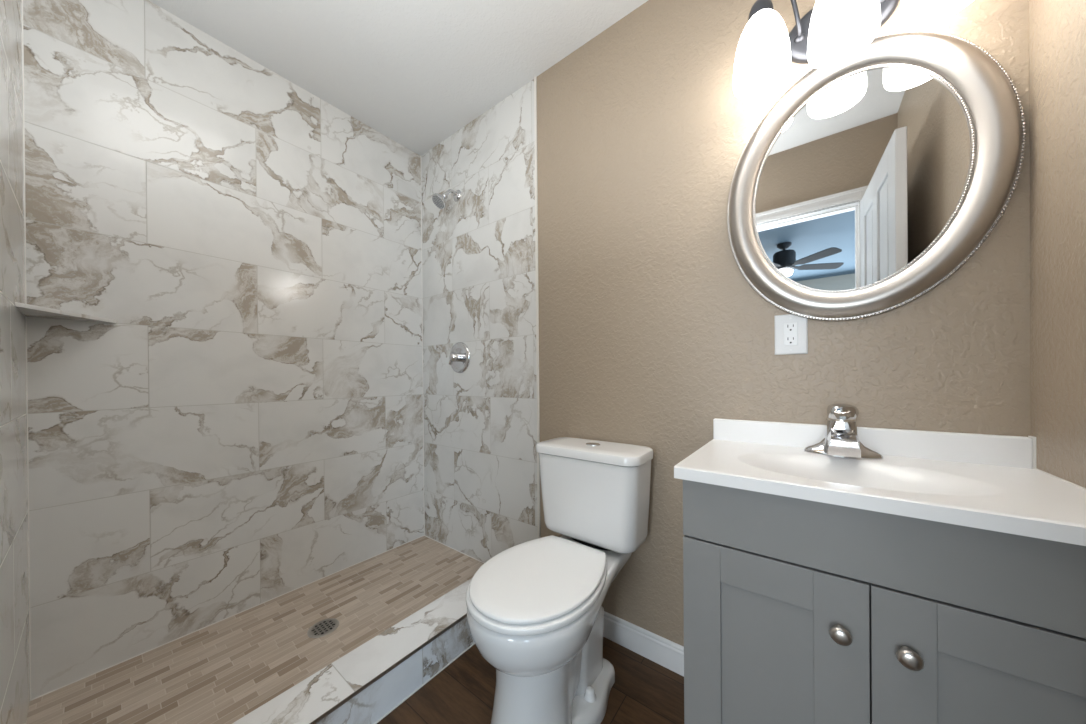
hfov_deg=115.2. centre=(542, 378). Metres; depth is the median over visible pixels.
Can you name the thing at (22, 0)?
trim
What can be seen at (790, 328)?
receptacle
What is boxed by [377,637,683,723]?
floor
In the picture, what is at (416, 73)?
ceiling
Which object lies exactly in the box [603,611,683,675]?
baseboard
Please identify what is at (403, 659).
trim
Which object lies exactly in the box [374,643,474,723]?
trim
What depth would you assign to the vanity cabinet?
0.62 m
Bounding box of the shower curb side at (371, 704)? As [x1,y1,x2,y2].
[316,617,474,723]
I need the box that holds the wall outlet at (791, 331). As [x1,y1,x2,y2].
[775,314,807,354]
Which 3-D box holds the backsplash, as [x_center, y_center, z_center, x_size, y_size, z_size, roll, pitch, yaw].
[0.827,0.179,0.958,0.641,0.095,0.021,0,0,37]
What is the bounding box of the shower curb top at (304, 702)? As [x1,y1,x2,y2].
[232,578,471,723]
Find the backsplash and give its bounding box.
[713,418,1032,468]
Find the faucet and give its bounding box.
[804,403,882,458]
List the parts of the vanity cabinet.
door, knob, knob, door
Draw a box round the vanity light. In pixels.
[733,0,972,99]
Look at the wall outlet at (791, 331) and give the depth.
1.03 m
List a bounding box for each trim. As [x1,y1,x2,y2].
[22,0,483,700]
[309,613,466,723]
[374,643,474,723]
[534,76,539,537]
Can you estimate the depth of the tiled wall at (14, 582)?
0.89 m
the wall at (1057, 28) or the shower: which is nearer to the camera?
the wall at (1057, 28)
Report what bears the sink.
in the vanity cabinet
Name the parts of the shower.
shower arm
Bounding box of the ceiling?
[149,0,647,155]
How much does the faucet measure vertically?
0.135 m
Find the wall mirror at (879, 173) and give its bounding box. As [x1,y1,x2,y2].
[727,30,1025,320]
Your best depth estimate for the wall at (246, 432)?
1.36 m
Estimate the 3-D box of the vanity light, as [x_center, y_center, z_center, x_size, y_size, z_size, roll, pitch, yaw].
[0.765,-0.989,0.885,0.482,0.311,0.199,0,0,37]
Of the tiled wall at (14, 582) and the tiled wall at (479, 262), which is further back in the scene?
the tiled wall at (479, 262)
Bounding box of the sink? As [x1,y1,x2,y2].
[674,418,1085,545]
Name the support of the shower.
attached to the tiled wall at (479, 262)
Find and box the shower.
[432,189,460,208]
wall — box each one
[0,0,29,723]
[23,0,423,698]
[421,79,537,562]
[537,0,1030,646]
[1029,0,1085,487]
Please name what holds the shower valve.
attached to the tiled wall at (479, 262)
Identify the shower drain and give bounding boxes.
[307,618,338,637]
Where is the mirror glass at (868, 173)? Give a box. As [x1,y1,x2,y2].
[755,67,970,290]
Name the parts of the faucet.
spout, handle, plate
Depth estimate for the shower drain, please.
1.37 m
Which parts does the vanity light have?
lamp shade, arm, plate, lamp shade, lamp shade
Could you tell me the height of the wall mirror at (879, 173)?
0.745 m
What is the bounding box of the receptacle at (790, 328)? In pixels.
[784,322,797,345]
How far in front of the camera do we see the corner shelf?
1.05 m
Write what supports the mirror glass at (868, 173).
attached to the wall mirror at (879, 173)
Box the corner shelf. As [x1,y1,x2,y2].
[15,302,116,323]
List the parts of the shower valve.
handle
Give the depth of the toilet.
1.06 m
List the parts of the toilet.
seat, lid, tank lid, tank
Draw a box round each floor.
[26,536,483,723]
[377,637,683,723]
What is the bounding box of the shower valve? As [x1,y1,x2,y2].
[449,342,469,372]
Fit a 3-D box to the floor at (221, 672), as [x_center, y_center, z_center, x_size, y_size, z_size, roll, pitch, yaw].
[-0.894,1.071,1.414,0.708,0.146,1.396,0,0,37]
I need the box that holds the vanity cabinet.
[683,480,1085,723]
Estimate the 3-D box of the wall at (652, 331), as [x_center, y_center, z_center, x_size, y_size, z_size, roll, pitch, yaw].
[0.602,-0.143,1.204,1.502,2.549,0.100,0,0,37]
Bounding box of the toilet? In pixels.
[466,437,652,723]
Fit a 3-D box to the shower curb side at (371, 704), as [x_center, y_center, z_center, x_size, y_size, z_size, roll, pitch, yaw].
[-0.548,1.005,1.151,0.162,0.153,1.396,0,0,37]
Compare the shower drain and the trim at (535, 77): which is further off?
the trim at (535, 77)

